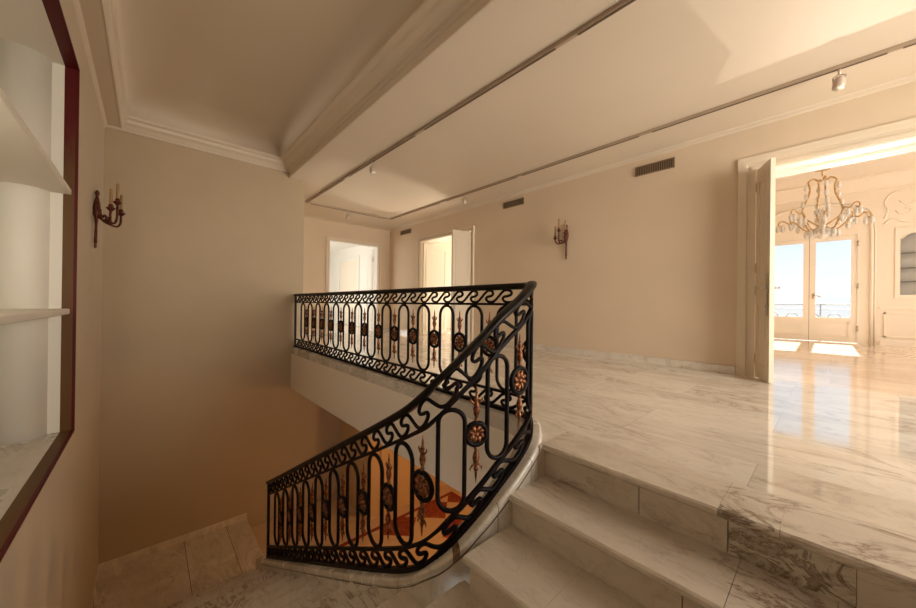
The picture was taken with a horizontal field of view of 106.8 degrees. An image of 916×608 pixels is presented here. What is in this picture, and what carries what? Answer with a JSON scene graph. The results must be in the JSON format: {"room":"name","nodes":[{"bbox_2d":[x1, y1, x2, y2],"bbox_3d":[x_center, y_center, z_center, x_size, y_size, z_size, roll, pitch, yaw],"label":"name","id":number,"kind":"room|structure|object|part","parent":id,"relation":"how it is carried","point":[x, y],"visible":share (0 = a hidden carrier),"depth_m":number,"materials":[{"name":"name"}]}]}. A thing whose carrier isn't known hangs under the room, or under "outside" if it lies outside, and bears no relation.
{"room":"historic interior","nodes":[
{"label":"historic interior","id":0,"kind":"room"},
{"bbox_2d":[0,39,51,445],"bbox_3d":[-3.296,-0.438,2.560,0.300,2.890,0.300,1,0,-42],"label":"wall","id":1,"kind":"structure","parent":0,"point":[25,73],"depth_m":2.49,"materials":[{"name":"paint"}]},
{"bbox_2d":[0,0,64,65],"bbox_3d":[-2.250,-1.924,1.309,0.600,0.100,3.190,1,0,-42],"label":"niche","id":2,"kind":"object","parent":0,"point":[24,22],"visible":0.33,"depth_m":2.31,"materials":[{"name":"paint"}]},
{"bbox_2d":[0,0,103,607],"bbox_3d":[-2.784,0.573,2.352,0.067,6.200,5.420,1,0,-42],"label":"wall","id":3,"kind":"structure","parent":0,"point":[86,435],"depth_m":2.96,"materials":[{"name":"paint"}]},
{"bbox_2d":[0,0,79,562],"bbox_3d":[-2.019,-0.425,1.532,0.075,2.914,3.214,1,0,-42],"label":"trim","id":4,"kind":"structure","parent":3,"relation":"attached to","point":[9,519],"depth_m":2.69,"materials":[{"name":"red wood"}]},
{"bbox_2d":[72,0,106,127],"bbox_3d":[-1.866,-2.249,1.460,0.030,0.040,7.900,1,0,-42],"label":"trim","id":5,"kind":"structure","parent":3,"relation":"attached to","point":[76,3],"depth_m":3.09,"materials":[{"name":"paint"}]},
{"bbox_2d":[90,565,99,607],"bbox_3d":[-4.161,3.384,3.881,0.015,0.092,1.300,1,0,-42],"label":"baseboard","id":6,"kind":"structure","parent":3,"relation":"attached to","point":[98,569],"depth_m":4.02,"materials":[{"name":"stone"}]},
{"bbox_2d":[93,183,125,247],"bbox_3d":[-3.731,-0.940,3.628,0.232,0.729,0.353,1,0,-26],"label":"wall sconce","id":7,"kind":"object","parent":3,"relation":"attached to","point":[97,212],"visible":1,"depth_m":3.57,"materials":[{"name":"brown metal"}]},
{"bbox_3d":[-3.683,-0.949,3.540,0.230,0.182,0.075,1,0,4],"label":"arm","id":8,"kind":"part","parent":7,"relation":"part of","materials":[{"name":"brown metal"}]},
{"bbox_2d":[109,189,112,203],"bbox_3d":[-3.620,-1.118,3.553,0.027,0.178,0.027,1,-12,-42],"label":"candle","id":9,"kind":"object","parent":7,"relation":"on","point":[111,190],"depth_m":3.55,"materials":[{"name":"brown wax"}]},
{"bbox_3d":[-3.710,-0.991,3.623,0.200,0.290,0.082,1,0,-28],"label":"arm","id":10,"kind":"part","parent":7,"relation":"part of","materials":[{"name":"brown metal"}]},
{"bbox_3d":[-3.741,-0.939,3.683,0.081,0.220,0.246,1,0,9],"label":"arm","id":11,"kind":"part","parent":7,"relation":"part of","materials":[{"name":"brown metal"}]},
{"bbox_2d":[116,183,119,197],"bbox_3d":[-3.671,-1.214,3.674,0.027,0.178,0.027,1,-12,-42],"label":"candle","id":12,"kind":"object","parent":7,"relation":"on","point":[117,185],"depth_m":3.67,"materials":[{"name":"brown wax"}]},
{"bbox_2d":[120,195,122,208],"bbox_3d":[-3.744,-1.128,3.785,0.027,0.178,0.027,1,-12,-42],"label":"candle","id":13,"kind":"object","parent":7,"relation":"on","point":[121,196],"depth_m":3.78,"materials":[{"name":"brown wax"}]},
{"bbox_2d":[47,62,64,433],"bbox_3d":[-3.397,-0.434,2.508,0.650,3.200,0.110,1,0,-42],"label":"wall","id":14,"kind":"structure","parent":0,"point":[58,70],"depth_m":2.66,"materials":[{"name":"paint"}]},
{"bbox_2d":[79,0,119,127],"bbox_3d":[-1.815,-2.368,1.505,0.163,0.200,7.900,1,0,-42],"label":"ceiling","id":15,"kind":"structure","parent":0,"point":[91,9],"depth_m":3.11,"materials":[{"name":"paint"}]},
{"bbox_2d":[93,519,263,607],"bbox_3d":[-3.500,3.464,4.349,1.663,0.050,1.500,1,0,-42],"label":"floor","id":16,"kind":"structure","parent":0,"point":[158,579],"depth_m":4.39,"materials":[{"name":"stone"}]},
{"bbox_2d":[164,568,253,607],"bbox_3d":[-2.974,3.294,3.633,1.433,0.035,0.345,1,0,-42],"label":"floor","id":17,"kind":"structure","parent":0,"point":[173,605],"depth_m":3.91,"materials":[{"name":"stone"}]},
{"bbox_2d":[174,569,259,607],"bbox_3d":[-2.767,3.129,3.408,1.433,0.035,0.345,1,0,-42],"label":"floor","id":18,"kind":"structure","parent":0,"point":[246,576],"depth_m":3.71,"materials":[{"name":"stone"}]},
{"bbox_2d":[98,128,340,563],"bbox_3d":[-2.539,0.434,6.316,6.033,6.500,0.150,1,0,-42],"label":"wall","id":19,"kind":"structure","parent":0,"point":[202,270],"depth_m":5.01,"materials":[{"name":"paint"}]},
{"bbox_2d":[100,0,126,128],"bbox_3d":[-1.738,-2.340,1.562,0.070,0.155,7.880,1,0,-42],"label":"trim","id":20,"kind":"structure","parent":19,"relation":"attached to","point":[108,11],"depth_m":3.16,"materials":[{"name":"paint"}]},
{"bbox_2d":[98,513,246,571],"bbox_3d":[-3.991,3.388,4.903,1.643,0.092,0.018,1,0,-42],"label":"baseboard","id":21,"kind":"structure","parent":19,"relation":"attached to","point":[140,553],"depth_m":4.81,"materials":[{"name":"stone"}]},
{"bbox_2d":[106,115,288,172],"bbox_3d":[-3.651,-2.354,5.055,2.233,0.195,0.220,1,0,-42],"label":"trim","id":22,"kind":"structure","parent":19,"relation":"attached to","point":[137,126],"depth_m":4.93,"materials":[{"name":"paint"}]},
{"bbox_2d":[280,0,493,177],"bbox_3d":[-0.314,-2.280,2.888,0.220,0.276,7.920,1,0,-42],"label":"trim","id":23,"kind":"structure","parent":19,"relation":"attached to","point":[433,23],"depth_m":3.29,"materials":[{"name":"paint"}]},
{"bbox_2d":[184,570,266,607],"bbox_3d":[-2.559,2.964,3.183,1.433,0.035,0.345,1,0,-42],"label":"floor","id":24,"kind":"structure","parent":0,"point":[219,593],"depth_m":3.50,"materials":[{"name":"stone"}]},
{"bbox_2d":[195,571,274,607],"bbox_3d":[-2.352,2.799,2.958,1.433,0.035,0.345,1,0,-42],"label":"stair step","id":25,"kind":"structure","parent":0,"point":[268,575],"depth_m":3.30,"materials":[{"name":"stone"}]},
{"bbox_2d":[208,572,284,607],"bbox_3d":[-2.144,2.634,2.733,1.433,0.035,0.345,1,0,-42],"label":"stair step","id":26,"kind":"structure","parent":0,"point":[274,578],"depth_m":3.10,"materials":[{"name":"stone"}]},
{"bbox_2d":[222,573,294,607],"bbox_3d":[-1.937,2.469,2.508,1.433,0.035,0.345,1,0,-42],"label":"stair step","id":27,"kind":"structure","parent":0,"point":[290,577],"depth_m":2.90,"materials":[{"name":"stone"}]},
{"bbox_2d":[255,555,265,571],"bbox_3d":[-2.373,3.325,4.171,0.134,0.593,0.280,1,0,-42],"label":"curb","id":28,"kind":"object","parent":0,"point":[258,561],"visible":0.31,"depth_m":4.14,"materials":[{"name":"stone"}]},
{"bbox_2d":[114,0,423,156],"bbox_3d":[-0.984,-2.541,2.126,1.800,0.292,7.700,1,0,-42],"label":"ceiling","id":29,"kind":"structure","parent":0,"point":[252,74],"depth_m":3.68,"materials":[{"name":"paint"}]},
{"bbox_2d":[238,575,306,607],"bbox_3d":[-1.729,2.304,2.283,1.433,0.035,0.345,1,0,-42],"label":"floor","id":30,"kind":"structure","parent":0,"point":[279,591],"depth_m":2.69,"materials":[{"name":"stone"}]},
{"bbox_2d":[257,577,321,607],"bbox_3d":[-1.522,2.139,2.058,1.433,0.035,0.345,1,0,-42],"label":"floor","id":31,"kind":"structure","parent":0,"point":[289,596],"depth_m":2.49,"materials":[{"name":"stone"}]},
{"bbox_2d":[280,579,338,607],"bbox_3d":[-1.315,1.974,1.833,1.433,0.035,0.345,1,0,-42],"label":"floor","id":32,"kind":"structure","parent":0,"point":[325,589],"depth_m":2.29,"materials":[{"name":"stone"}]},
{"bbox_2d":[306,582,360,607],"bbox_3d":[-1.107,1.809,1.608,1.433,0.035,0.345,1,0,-42],"label":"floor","id":33,"kind":"structure","parent":0,"point":[335,599],"depth_m":2.08,"materials":[{"name":"stone"}]},
{"bbox_2d":[330,242,357,252],"bbox_3d":[-4.848,-2.182,11.399,3.350,0.100,5.594,1,0,-42],"label":"ceiling","id":34,"kind":"structure","parent":0,"point":[334,246],"depth_m":12.56,"materials":[{"name":"white paint"}]},
{"bbox_2d":[329,246,374,327],"bbox_3d":[-3.683,-0.716,12.473,0.150,3.000,5.594,1,0,-42],"label":"wall","id":35,"kind":"structure","parent":0,"point":[335,256],"depth_m":12.83,"materials":[{"name":"white paint"}]},
{"bbox_2d":[338,255,359,325],"bbox_3d":[-4.127,-0.480,12.810,0.048,2.520,1.740,1,0,-42],"label":"door","id":36,"kind":"structure","parent":35,"relation":"in","point":[348,268],"depth_m":12.74,"materials":[{"name":"white paint"}]},
{"bbox_2d":[337,585,386,607],"bbox_3d":[-0.900,1.644,1.383,1.433,0.035,0.345,1,0,-42],"label":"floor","id":37,"kind":"structure","parent":0,"point":[372,597],"depth_m":1.88,"materials":[{"name":"stone"}]},
{"bbox_2d":[251,485,474,565],"bbox_3d":[0.337,3.674,4.399,4.100,0.040,6.800,1,0,-42],"label":"floor","id":38,"kind":"structure","parent":0,"point":[450,497],"depth_m":5.51,"materials":[{"name":"beige stone"}]},
{"bbox_2d":[303,217,451,331],"bbox_3d":[-1.729,-0.748,10.368,7.600,3.100,0.150,1,0,-42],"label":"wall","id":39,"kind":"structure","parent":0,"point":[316,231],"depth_m":8.74,"materials":[{"name":"paint"}]},
{"bbox_2d":[304,214,389,231],"bbox_3d":[-3.156,-2.160,8.897,3.220,0.034,0.087,1,0,-42],"label":"trim","id":40,"kind":"structure","parent":39,"relation":"attached to","point":[309,216],"depth_m":9.03,"materials":[{"name":"paint"}]},
{"bbox_2d":[325,236,380,333],"bbox_3d":[-3.018,-0.475,9.484,1.568,2.520,0.667,1,0,-42],"label":"door","id":41,"kind":"structure","parent":39,"relation":"in","point":[373,259],"depth_m":9.74,"materials":[{"name":"paint"}]},
{"bbox_2d":[340,420,446,520],"bbox_3d":[-0.967,2.569,6.922,2.450,2.150,1.100,1,0,-42],"label":"wall","id":42,"kind":"structure","parent":0,"point":[347,430],"depth_m":5.92,"materials":[{"name":"paint"}]},
{"bbox_2d":[380,444,426,514],"bbox_3d":[-0.936,2.623,6.137,0.980,2.040,0.102,1,0,-42],"label":"door","id":43,"kind":"structure","parent":42,"relation":"in","point":[403,496],"depth_m":6.09,"materials":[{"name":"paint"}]},
{"bbox_2d":[376,589,422,607],"bbox_3d":[-0.692,1.479,1.158,1.433,0.035,0.345,1,0,-42],"label":"stair step","id":44,"kind":"structure","parent":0,"point":[403,599],"depth_m":1.67,"materials":[{"name":"stone"}]},
{"bbox_2d":[261,429,538,607],"bbox_3d":[-0.836,2.074,3.062,0.944,2.535,3.415,1,0,-42],"label":"curb","id":45,"kind":"object","parent":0,"point":[425,593],"visible":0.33,"depth_m":1.69,"materials":[{"name":"stone"}]},
{"bbox_2d":[261,547,452,586],"bbox_3d":[-1.161,2.140,2.839,0.193,1.902,3.310,1,0,-42],"label":"trim","id":46,"kind":"structure","parent":45,"relation":"attached to","point":[443,562],"depth_m":2.02,"materials":[{"name":"stone"}]},
{"bbox_2d":[266,281,536,573],"bbox_3d":[-1.428,1.437,3.746,0.908,3.203,5.158,1,0,-42],"label":"stair railing","id":47,"kind":"object","parent":45,"relation":"on","point":[522,380],"visible":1,"depth_m":2.29,"materials":[{"name":"black metal"}]},
{"bbox_3d":[-2.262,2.574,4.060,0.026,0.895,0.026,1,0,-42],"label":"newel post","id":48,"kind":"part","parent":47,"relation":"part of","materials":[{"name":"metal"}]},
{"bbox_3d":[-2.827,0.292,5.924,0.026,0.895,0.026,1,0,-42],"label":"newel post","id":49,"kind":"part","parent":47,"relation":"part of","materials":[{"name":"metal"}]},
{"bbox_3d":[-1.422,1.000,3.747,0.906,2.330,5.158,1,0,-42],"label":"handrail","id":50,"kind":"part","parent":47,"relation":"part of","materials":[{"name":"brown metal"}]},
{"bbox_2d":[452,541,459,562],"bbox_3d":[-0.018,1.213,1.700,0.035,0.079,0.142,1,0,-9],"label":"trim","id":51,"kind":"structure","parent":45,"relation":"attached to","point":[455,548],"depth_m":1.64,"materials":[{"name":"stone"}]},
{"bbox_2d":[291,354,513,499],"bbox_3d":[-1.202,1.173,4.089,0.094,0.616,4.951,1,0,-42],"label":"wall","id":52,"kind":"structure","parent":0,"point":[360,403],"depth_m":3.43,"materials":[{"name":"paint"}]},
{"bbox_2d":[261,419,541,588],"bbox_3d":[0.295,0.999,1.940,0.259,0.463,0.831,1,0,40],"label":"trim","id":53,"kind":"structure","parent":52,"relation":"attached to","point":[510,486],"depth_m":1.77,"materials":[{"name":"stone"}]},
{"bbox_2d":[290,346,536,435],"bbox_3d":[-1.176,0.810,4.092,0.157,0.110,4.978,1,0,-42],"label":"trim","id":54,"kind":"structure","parent":52,"relation":"attached to","point":[409,389],"depth_m":3.28,"materials":[{"name":"stone"}]},
{"bbox_2d":[290,0,542,181],"bbox_3d":[0.359,-2.463,2.471,0.250,0.655,9.600,1,0,-42],"label":"ceiling","id":55,"kind":"structure","parent":0,"point":[499,15],"depth_m":3.12,"materials":[{"name":"paint"}]},
{"bbox_2d":[425,580,486,607],"bbox_3d":[0.918,1.330,-0.532,1.573,0.040,4.360,1,0,-42],"label":"floor","id":56,"kind":"structure","parent":0,"point":[460,596],"depth_m":1.50,"materials":[{"name":"stone"}]},
{"bbox_2d":[470,569,516,607],"bbox_3d":[1.512,1.254,-0.035,0.030,0.128,4.295,1,0,-42],"label":"stair riser","id":57,"kind":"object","parent":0,"point":[490,597],"depth_m":1.47,"materials":[{"name":"stone"}]},
{"bbox_2d":[462,525,645,607],"bbox_3d":[1.604,1.173,0.061,0.353,0.035,4.315,1,0,-42],"label":"stair step","id":58,"kind":"structure","parent":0,"point":[528,573],"depth_m":1.43,"materials":[{"name":"stone"}]},
{"bbox_2d":[512,503,701,607],"bbox_3d":[1.729,1.093,0.195,0.030,0.130,4.345,1,0,-42],"label":"stair riser","id":59,"kind":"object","parent":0,"point":[642,589],"depth_m":1.42,"materials":[{"name":"stone"}]},
{"bbox_2d":[302,323,915,591],"bbox_3d":[1.741,1.181,8.566,10.822,0.688,18.700,1,0,-42],"label":"floor","id":60,"kind":"structure","parent":0,"point":[846,452],"depth_m":2.18,"materials":[{"name":"stone"}]},
{"bbox_2d":[304,0,915,229],"bbox_3d":[0.818,-2.191,4.554,3.240,0.100,12.056,1,0,-42],"label":"ceiling","id":61,"kind":"structure","parent":0,"point":[650,64],"depth_m":3.38,"materials":[{"name":"paint"}]},
{"bbox_2d":[305,0,915,219],"bbox_3d":[1.002,-2.119,4.107,2.072,0.040,10.347,1,0,-42],"label":"ceiling track","id":62,"kind":"object","parent":61,"relation":"attached to","point":[623,3],"visible":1,"depth_m":3.49,"materials":[{"name":"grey metal"}]},
{"bbox_3d":[-2.472,-2.156,7.918,2.038,0.032,0.034,1,0,-42],"label":"rail","id":63,"kind":"part","parent":62,"relation":"part of","materials":[{"name":"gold metal"}]},
{"bbox_2d":[370,162,375,173],"bbox_3d":[-1.280,-2.038,5.101,0.086,0.181,0.098,1,0,-42],"label":"track spotlight","id":64,"kind":"object","parent":62,"relation":"attached to","point":[372,170],"visible":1,"depth_m":5.07,"materials":[{"name":"beige metal"}]},
{"bbox_3d":[0.255,-2.134,3.414,0.034,0.032,10.330,1,0,-42],"label":"rail","id":65,"kind":"part","parent":62,"relation":"part of","materials":[{"name":"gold metal"}]},
{"bbox_2d":[832,68,846,90],"bbox_3d":[3.373,-1.990,3.013,0.086,0.177,0.090,1,0,-42],"label":"track spotlight","id":66,"kind":"object","parent":62,"relation":"attached to","point":[839,83],"visible":1,"depth_m":3.00,"materials":[{"name":"beige metal"}]},
{"bbox_2d":[389,81,915,365],"bbox_3d":[1.532,-0.818,6.333,0.280,3.300,10.506,1,0,-42],"label":"wall","id":67,"kind":"structure","parent":0,"point":[649,269],"depth_m":4.95,"materials":[{"name":"paint"}]},
{"bbox_2d":[400,228,410,234],"bbox_3d":[-1.443,-1.986,9.391,0.017,0.120,0.510,1,0,-42],"label":"air vent","id":68,"kind":"object","parent":67,"relation":"in","point":[407,231],"visible":1,"depth_m":9.39,"materials":[{"name":"black metal"}]},
{"bbox_2d":[417,226,474,341],"bbox_3d":[-0.218,-0.444,8.291,0.908,2.520,2.189,1,0,-29],"label":"door","id":69,"kind":"structure","parent":67,"relation":"in","point":[432,260],"depth_m":8.63,"materials":[{"name":"paint"}]},
{"bbox_2d":[503,198,523,208],"bbox_3d":[1.076,-1.958,6.628,0.017,0.120,0.490,1,0,-42],"label":"air vent","id":70,"kind":"object","parent":67,"relation":"in","point":[520,201],"visible":1,"depth_m":6.63,"materials":[{"name":"black"}]},
{"bbox_2d":[553,219,568,258],"bbox_3d":[1.716,-1.095,5.711,0.258,0.675,0.251,1,0,24],"label":"wall sconce","id":71,"kind":"object","parent":67,"relation":"attached to","point":[566,235],"visible":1,"depth_m":5.73,"materials":[{"name":"brown metal"}]},
{"bbox_3d":[1.744,-1.139,5.733,0.192,0.266,0.070,1,0,-27],"label":"arm","id":72,"kind":"part","parent":71,"relation":"part of","materials":[{"name":"brown metal"}]},
{"bbox_2d":[473,337,735,373],"bbox_3d":[1.839,0.787,5.750,0.018,0.095,4.470,1,0,-42],"label":"baseboard","id":73,"kind":"structure","parent":67,"relation":"attached to","point":[625,357],"depth_m":4.87,"materials":[{"name":"stone"}]},
{"bbox_2d":[390,74,915,231],"bbox_3d":[2.002,-2.107,5.567,0.087,0.034,11.956,1,0,-42],"label":"trim","id":74,"kind":"structure","parent":67,"relation":"attached to","point":[912,78],"depth_m":4.23,"materials":[{"name":"paint"}]},
{"bbox_2d":[635,157,674,176],"bbox_3d":[2.757,-1.920,4.784,0.017,0.135,0.500,1,0,-42],"label":"air vent","id":75,"kind":"object","parent":67,"relation":"in","point":[668,163],"visible":1,"depth_m":4.77,"materials":[{"name":"black"}]},
{"bbox_2d":[736,117,915,382],"bbox_3d":[4.241,-0.433,3.186,0.788,2.580,2.530,1,0,-42],"label":"door","id":76,"kind":"structure","parent":67,"relation":"in","point":[757,174],"depth_m":3.78,"materials":[{"name":"paint"}]},
{"bbox_3d":[3.462,-0.326,3.949,0.011,2.250,0.011,1,0,-20],"label":"hinge rod","id":77,"kind":"part","parent":76,"relation":"part of","materials":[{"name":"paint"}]},
{"bbox_3d":[3.365,-0.102,3.691,0.172,0.460,0.122,1,0,24],"label":"handle","id":78,"kind":"part","parent":76,"relation":"part of","materials":[{"name":"silver metal"}]},
{"bbox_2d":[508,474,850,607],"bbox_3d":[1.826,1.012,0.276,0.340,0.035,4.335,1,0,-42],"label":"stair step","id":79,"kind":"structure","parent":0,"point":[699,572],"depth_m":1.34,"materials":[{"name":"stone"}]},
{"bbox_2d":[545,452,915,607],"bbox_3d":[1.959,0.926,0.390,0.030,0.139,4.325,1,0,-42],"label":"stair riser","id":80,"kind":"structure","parent":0,"point":[834,580],"depth_m":1.30,"materials":[{"name":"stone"}]},
{"bbox_2d":[775,183,915,344],"bbox_3d":[9.319,-1.073,8.209,0.250,4.000,2.830,1,0,-42],"label":"wall","id":81,"kind":"structure","parent":0,"point":[874,200],"depth_m":7.73,"materials":[{"name":"paint"}]},
{"bbox_2d":[774,233,860,343],"bbox_3d":[8.840,-0.372,8.570,0.157,2.590,1.660,1,0,-42],"label":"french door","id":82,"kind":"structure","parent":81,"relation":"in","point":[807,327],"depth_m":8.49,"materials":[{"name":"white wood"}]},
{"bbox_3d":[8.582,-0.365,8.871,0.061,2.550,0.784,1,0,-42],"label":"door","id":83,"kind":"part","parent":82,"relation":"part of","materials":[{"name":"clear glass"}]},
{"bbox_3d":[9.116,-0.360,8.286,0.061,2.550,0.784,1,0,-42],"label":"door","id":84,"kind":"part","parent":82,"relation":"part of","materials":[{"name":"clear glass"}]},
{"bbox_2d":[775,202,876,344],"bbox_3d":[8.821,-0.790,8.549,0.064,3.424,2.128,1,0,-42],"label":"trim","id":85,"kind":"structure","parent":81,"relation":"attached to","point":[872,283],"depth_m":7.79,"materials":[{"name":"beige wood"}]},
{"bbox_2d":[775,166,915,204],"bbox_3d":[8.986,-2.781,8.236,0.240,0.310,8.300,1,0,-42],"label":"trim","id":86,"kind":"structure","parent":81,"relation":"attached to","point":[905,176],"depth_m":7.91,"materials":[{"name":"paint"}]},
{"bbox_2d":[883,189,915,224],"bbox_3d":[9.960,-2.135,7.330,0.034,0.776,1.027,1,0,-42],"label":"trim","id":87,"kind":"structure","parent":81,"relation":"attached to","point":[889,195],"depth_m":7.53,"materials":[{"name":"beige paint"}]},
{"bbox_2d":[895,226,915,297],"bbox_3d":[10.029,-0.906,7.396,0.272,1.560,0.670,1,0,-42],"label":"display cabinet","id":88,"kind":"object","parent":81,"relation":"on","point":[905,237],"visible":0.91,"depth_m":7.55,"materials":[{"name":"white paint"}]},
{"bbox_2d":[775,151,915,190],"bbox_3d":[6.702,-3.043,6.151,6.830,0.150,8.500,1,0,-42],"label":"ceiling","id":89,"kind":"structure","parent":0,"point":[905,160],"depth_m":7.50,"materials":[{"name":"paint"}]},
{"bbox_2d":[776,168,874,239],"bbox_3d":[6.591,-2.069,6.161,1.129,1.800,1.136,1,0,21],"label":"chandelier","id":90,"kind":"object","parent":89,"relation":"hanging from","point":[822,230],"visible":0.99,"depth_m":6.11,"materials":[{"name":"clear glass"}]},
{"bbox_3d":[6.361,-1.459,6.372,0.553,0.252,0.019,1,0,44],"label":"arm","id":91,"kind":"part","parent":90,"relation":"part of"},
{"bbox_3d":[6.276,-1.520,6.152,0.553,0.374,0.019,1,0,-1],"label":"arm","id":92,"kind":"part","parent":90,"relation":"part of"},
{"bbox_3d":[6.598,-2.639,6.162,0.200,0.660,0.200,1,0,-42],"label":"stem","id":93,"kind":"part","parent":90,"relation":"part of","materials":[{"name":"gold metal"}]},
{"bbox_3d":[6.584,-1.399,6.159,0.300,0.460,0.300,1,0,-42],"label":"lamp shade","id":94,"kind":"part","parent":90,"relation":"part of","materials":[{"name":"clear glass"}]},
{"bbox_3d":[6.592,-1.516,5.851,0.371,0.374,0.423,1,0,-42],"label":"arm","id":95,"kind":"part","parent":90,"relation":"part of"},
{"bbox_3d":[6.808,-1.454,5.946,0.553,0.252,0.019,1,0,44],"label":"arm","id":96,"kind":"part","parent":90,"relation":"part of"},
{"bbox_3d":[9.655,1.003,8.810,1.100,0.100,8.000,1,0,-42],"label":"floor","id":97,"kind":"structure","parent":0,"visible":0},
{"bbox_2d":[774,303,850,317],"bbox_3d":[9.989,0.473,9.120,0.031,0.968,8.014,1,0,-42],"label":"balcony railing","id":98,"kind":"object","parent":97,"relation":"on","point":[774,303],"visible":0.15,"depth_m":9.55,"materials":[{"name":"grey metal"}]},
{"bbox_3d":[9.994,0.445,9.115,0.031,0.910,8.000,1,0,-42],"label":"rail","id":99,"kind":"part","parent":98,"relation":"part of","materials":[{"name":"grey metal"}]},
{"bbox_3d":[11.141,-1.056,6.210,0.250,4.000,2.580,1,0,-42],"label":"wall","id":100,"kind":"structure","parent":0,"visible":0},
{"bbox_2d":[879,307,915,346],"bbox_3d":[9.443,-0.722,7.859,0.030,3.300,7.100,1,0,-42],"label":"trim","id":101,"kind":"structure","parent":100,"relation":"attached to","point":[881,342],"depth_m":7.55,"materials":[{"name":"beige wood"}]},
{"bbox_3d":[-2.529,-0.427,1.074,0.100,3.200,3.400,1,0,-42],"label":"wall","id":102,"kind":"structure","parent":0,"visible":0},
{"bbox_2d":[0,432,58,519],"bbox_3d":[-2.285,1.066,1.302,0.600,0.100,3.190,1,0,-42],"label":"shelf","id":103,"kind":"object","parent":102,"relation":"attached to","point":[18,461],"depth_m":2.16,"materials":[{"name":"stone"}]},
{"bbox_2d":[0,309,69,324],"bbox_3d":[-2.257,0.065,1.318,0.642,0.044,3.188,1,0,-42],"label":"wall shelf","id":104,"kind":"object","parent":102,"relation":"attached to","point":[7,316],"visible":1,"depth_m":1.88,"materials":[{"name":"paint"}]},
{"bbox_2d":[0,87,71,194],"bbox_3d":[-2.246,-0.885,1.320,0.642,0.044,3.188,1,0,-42],"label":"wall shelf","id":105,"kind":"object","parent":102,"relation":"attached to","point":[23,160],"visible":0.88,"depth_m":2.02,"materials":[{"name":"paint"}]}
]}

